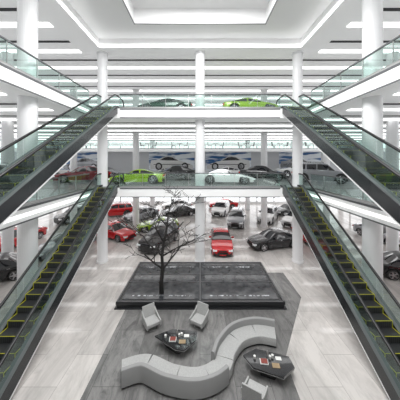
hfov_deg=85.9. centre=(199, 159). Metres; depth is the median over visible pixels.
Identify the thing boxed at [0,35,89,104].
glass railing
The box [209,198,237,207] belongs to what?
car
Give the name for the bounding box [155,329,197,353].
coffee table
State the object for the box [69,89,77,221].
column
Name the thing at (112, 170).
sports car
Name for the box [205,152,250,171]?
mural
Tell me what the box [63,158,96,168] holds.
print
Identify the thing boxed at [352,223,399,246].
car
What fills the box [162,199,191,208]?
car
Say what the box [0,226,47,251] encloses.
car
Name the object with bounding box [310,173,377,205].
glass railing
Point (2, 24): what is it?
ceiling lights
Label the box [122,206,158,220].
car
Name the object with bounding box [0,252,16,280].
car
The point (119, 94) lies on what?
glass railing
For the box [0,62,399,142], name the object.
ceiling
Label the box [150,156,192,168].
print
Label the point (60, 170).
car
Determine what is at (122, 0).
trim
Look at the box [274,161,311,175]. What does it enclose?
suv
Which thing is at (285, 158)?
mural
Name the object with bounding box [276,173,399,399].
escalator
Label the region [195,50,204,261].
column
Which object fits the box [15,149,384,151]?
floor
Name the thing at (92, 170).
car
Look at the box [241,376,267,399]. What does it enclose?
lounge chair
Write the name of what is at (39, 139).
ceiling light
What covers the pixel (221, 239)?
car
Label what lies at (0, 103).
ceiling light
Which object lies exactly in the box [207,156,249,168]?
print
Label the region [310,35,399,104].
glass railing
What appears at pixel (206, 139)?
ceiling light
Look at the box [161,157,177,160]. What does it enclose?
print
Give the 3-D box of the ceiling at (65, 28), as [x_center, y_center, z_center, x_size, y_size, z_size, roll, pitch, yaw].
[0.000,-8.150,15.000,52.000,0.300,46.000,0,0,0]
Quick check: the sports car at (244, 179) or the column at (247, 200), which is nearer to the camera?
the sports car at (244, 179)
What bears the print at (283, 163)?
attached to the mural at (285, 158)
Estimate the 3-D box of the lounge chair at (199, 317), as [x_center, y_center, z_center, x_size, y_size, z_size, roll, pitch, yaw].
[-0.030,7.177,9.884,0.672,0.834,0.734,0,0,30]
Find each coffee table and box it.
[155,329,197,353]
[243,349,294,379]
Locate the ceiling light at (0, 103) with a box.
[0,103,16,110]
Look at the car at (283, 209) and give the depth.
29.21 m
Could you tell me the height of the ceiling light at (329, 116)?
0.040 m
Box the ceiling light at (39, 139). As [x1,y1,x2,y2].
[38,125,66,140]
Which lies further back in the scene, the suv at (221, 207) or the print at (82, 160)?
the suv at (221, 207)
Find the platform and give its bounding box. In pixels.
[114,262,286,309]
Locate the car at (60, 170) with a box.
[55,169,68,174]
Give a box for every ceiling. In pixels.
[0,0,399,106]
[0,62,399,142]
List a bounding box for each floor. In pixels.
[0,176,399,228]
[0,203,399,399]
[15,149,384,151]
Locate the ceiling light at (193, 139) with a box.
[108,125,194,141]
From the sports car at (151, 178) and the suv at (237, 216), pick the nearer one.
the sports car at (151, 178)
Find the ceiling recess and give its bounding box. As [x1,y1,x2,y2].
[62,0,337,42]
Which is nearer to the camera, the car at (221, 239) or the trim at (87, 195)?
the trim at (87, 195)
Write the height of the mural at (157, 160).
2.550 m
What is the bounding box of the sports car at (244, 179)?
[205,168,254,184]
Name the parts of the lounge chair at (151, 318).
seat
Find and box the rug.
[80,273,300,399]
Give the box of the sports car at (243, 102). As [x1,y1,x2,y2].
[222,98,280,106]
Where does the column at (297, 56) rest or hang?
on the floor at (328, 358)
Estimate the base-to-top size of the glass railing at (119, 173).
1.030 m
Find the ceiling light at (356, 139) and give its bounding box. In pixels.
[333,125,361,140]
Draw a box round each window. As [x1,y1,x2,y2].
[81,198,318,202]
[85,143,314,147]
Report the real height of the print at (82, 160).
0.440 m
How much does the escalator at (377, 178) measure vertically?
6.795 m
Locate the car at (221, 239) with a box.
[209,227,233,255]
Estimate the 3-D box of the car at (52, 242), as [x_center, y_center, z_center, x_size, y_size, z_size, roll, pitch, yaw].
[-11.301,6.883,18.198,2.120,1.435,4.635,0,0,30]
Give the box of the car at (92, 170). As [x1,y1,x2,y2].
[52,166,111,182]
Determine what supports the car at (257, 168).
on the floor at (51, 188)
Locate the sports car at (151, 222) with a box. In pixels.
[136,217,178,232]
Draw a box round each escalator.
[0,94,123,225]
[0,173,123,399]
[276,94,399,225]
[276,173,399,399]
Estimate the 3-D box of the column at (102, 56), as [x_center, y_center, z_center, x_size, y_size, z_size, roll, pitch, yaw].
[-7.300,-0.200,16.100,0.820,15.600,0.820,0,0,0]
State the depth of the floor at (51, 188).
15.30 m
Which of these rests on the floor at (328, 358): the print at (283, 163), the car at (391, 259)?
the car at (391, 259)
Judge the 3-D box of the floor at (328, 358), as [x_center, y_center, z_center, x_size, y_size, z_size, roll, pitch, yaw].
[0.000,7.700,15.000,52.000,0.200,46.000,0,0,0]
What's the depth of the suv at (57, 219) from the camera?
25.28 m
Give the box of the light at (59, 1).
[57,0,342,46]
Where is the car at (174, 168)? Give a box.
[157,165,194,179]
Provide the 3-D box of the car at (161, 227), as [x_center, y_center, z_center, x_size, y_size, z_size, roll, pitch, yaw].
[-3.601,6.711,19.298,2.200,1.777,4.635,0,0,20]
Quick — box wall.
[15,152,384,172]
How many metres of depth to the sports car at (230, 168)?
23.93 m
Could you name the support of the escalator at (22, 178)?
on the floor at (51, 188)
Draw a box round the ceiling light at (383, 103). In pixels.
[383,103,399,110]
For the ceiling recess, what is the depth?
13.70 m
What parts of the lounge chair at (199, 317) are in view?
seat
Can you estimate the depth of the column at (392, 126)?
15.83 m
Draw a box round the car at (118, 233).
[108,220,137,241]
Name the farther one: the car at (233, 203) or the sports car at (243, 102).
the car at (233, 203)
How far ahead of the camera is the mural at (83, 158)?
27.73 m
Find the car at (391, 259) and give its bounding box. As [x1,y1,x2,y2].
[383,251,399,280]
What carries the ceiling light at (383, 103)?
attached to the ceiling at (12, 92)
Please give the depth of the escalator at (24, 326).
8.96 m
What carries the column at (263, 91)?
on the floor at (328, 358)
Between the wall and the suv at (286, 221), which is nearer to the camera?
the suv at (286, 221)
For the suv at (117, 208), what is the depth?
28.92 m
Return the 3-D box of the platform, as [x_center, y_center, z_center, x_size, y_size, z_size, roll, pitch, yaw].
[0.025,7.412,13.100,8.750,0.364,4.400,0,0,0]
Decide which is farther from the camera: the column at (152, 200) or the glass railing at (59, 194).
the column at (152, 200)
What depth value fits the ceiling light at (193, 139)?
24.87 m
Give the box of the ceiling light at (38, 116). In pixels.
[38,116,75,119]
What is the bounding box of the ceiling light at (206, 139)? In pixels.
[205,125,291,141]
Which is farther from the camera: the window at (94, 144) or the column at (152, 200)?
the window at (94, 144)
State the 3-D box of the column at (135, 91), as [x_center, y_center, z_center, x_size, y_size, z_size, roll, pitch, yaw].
[-7.300,-0.200,24.500,0.820,15.600,0.820,0,0,0]
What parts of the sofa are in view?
seat, seat, backrest, seat, seat, seat, backrest, seat, seat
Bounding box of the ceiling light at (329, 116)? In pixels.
[324,116,361,119]
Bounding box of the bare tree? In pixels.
[109,185,210,293]
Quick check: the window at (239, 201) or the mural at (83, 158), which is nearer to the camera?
the mural at (83, 158)
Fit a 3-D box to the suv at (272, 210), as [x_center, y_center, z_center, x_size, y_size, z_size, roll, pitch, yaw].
[8.599,6.711,27.198,2.200,1.777,4.635,0,0,30]
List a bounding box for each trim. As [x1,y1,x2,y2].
[0,188,399,230]
[122,0,277,24]
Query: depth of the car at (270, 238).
18.29 m
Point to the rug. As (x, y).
(130, 337)
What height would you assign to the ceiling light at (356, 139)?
0.040 m
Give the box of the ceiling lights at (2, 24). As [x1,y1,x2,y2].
[0,8,399,104]
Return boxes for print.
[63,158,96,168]
[77,158,90,161]
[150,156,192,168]
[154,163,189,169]
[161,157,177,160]
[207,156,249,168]
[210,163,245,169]
[222,157,238,160]
[280,159,310,167]
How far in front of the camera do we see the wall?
27.80 m
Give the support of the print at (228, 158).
attached to the mural at (213, 160)
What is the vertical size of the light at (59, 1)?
0.080 m
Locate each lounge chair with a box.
[142,302,160,330]
[189,301,208,328]
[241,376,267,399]
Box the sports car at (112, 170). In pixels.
[108,167,126,176]
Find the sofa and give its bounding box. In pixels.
[121,317,275,399]
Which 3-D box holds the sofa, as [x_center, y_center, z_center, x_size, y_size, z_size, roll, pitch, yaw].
[0.444,7.257,7.903,6.273,0.674,1.963,0,0,-19]
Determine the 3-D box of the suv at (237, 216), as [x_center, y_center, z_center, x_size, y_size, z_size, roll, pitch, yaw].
[4.399,6.711,25.598,2.200,1.777,4.635,0,0,15]
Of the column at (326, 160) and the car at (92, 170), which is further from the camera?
the column at (326, 160)
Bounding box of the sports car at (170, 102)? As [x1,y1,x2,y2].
[135,98,192,106]
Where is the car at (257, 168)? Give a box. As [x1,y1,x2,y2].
[238,165,288,180]
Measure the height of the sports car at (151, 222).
1.235 m
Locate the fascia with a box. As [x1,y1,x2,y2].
[0,62,399,117]
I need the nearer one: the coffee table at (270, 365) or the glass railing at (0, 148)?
the coffee table at (270, 365)
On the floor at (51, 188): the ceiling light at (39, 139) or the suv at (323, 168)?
the suv at (323, 168)
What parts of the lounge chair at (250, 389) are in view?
seat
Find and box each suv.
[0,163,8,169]
[52,204,81,224]
[108,201,132,215]
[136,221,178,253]
[211,200,229,216]
[227,207,245,227]
[257,204,277,223]
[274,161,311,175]
[281,210,291,227]
[291,162,351,183]
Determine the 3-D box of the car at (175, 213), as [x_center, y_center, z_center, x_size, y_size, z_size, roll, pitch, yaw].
[-2.802,6.883,29.399,4.635,1.435,2.120,0,0,-20]
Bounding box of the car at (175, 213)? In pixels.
[162,204,194,217]
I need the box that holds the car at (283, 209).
[277,203,289,215]
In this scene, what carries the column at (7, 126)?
on the floor at (328, 358)
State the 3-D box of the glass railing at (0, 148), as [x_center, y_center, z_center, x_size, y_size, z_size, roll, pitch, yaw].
[-0.006,-1.915,26.300,50.812,1.130,0.070,0,0,0]
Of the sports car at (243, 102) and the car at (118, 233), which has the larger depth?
the car at (118, 233)
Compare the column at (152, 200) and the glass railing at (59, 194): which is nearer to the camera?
the glass railing at (59, 194)
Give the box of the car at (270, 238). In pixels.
[246,227,291,251]
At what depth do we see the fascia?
10.69 m
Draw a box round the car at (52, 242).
[38,232,96,259]
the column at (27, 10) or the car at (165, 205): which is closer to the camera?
the column at (27, 10)
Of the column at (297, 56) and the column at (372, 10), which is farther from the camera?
the column at (297, 56)
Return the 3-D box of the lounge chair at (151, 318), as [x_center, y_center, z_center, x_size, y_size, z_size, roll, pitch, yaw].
[-2.223,7.177,9.782,0.672,0.834,0.734,0,0,-35]
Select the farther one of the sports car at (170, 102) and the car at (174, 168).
the car at (174, 168)
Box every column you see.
[0,51,14,252]
[17,0,38,297]
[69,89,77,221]
[96,50,107,263]
[132,89,139,227]
[150,141,154,207]
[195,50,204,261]
[245,141,249,209]
[260,89,267,227]
[292,50,303,263]
[322,89,330,221]
[361,0,382,297]
[385,51,399,250]
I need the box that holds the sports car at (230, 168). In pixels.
[211,166,238,172]
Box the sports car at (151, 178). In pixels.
[108,168,164,184]
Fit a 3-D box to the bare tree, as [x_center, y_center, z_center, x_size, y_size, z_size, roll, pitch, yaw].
[-2.134,4.247,11.598,5.288,6.034,3.303,0,0,-19]
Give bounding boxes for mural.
[62,152,96,171]
[149,152,194,170]
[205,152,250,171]
[279,152,320,167]
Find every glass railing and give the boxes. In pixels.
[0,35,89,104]
[0,148,399,148]
[22,173,89,205]
[119,94,280,107]
[119,173,280,186]
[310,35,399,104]
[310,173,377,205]

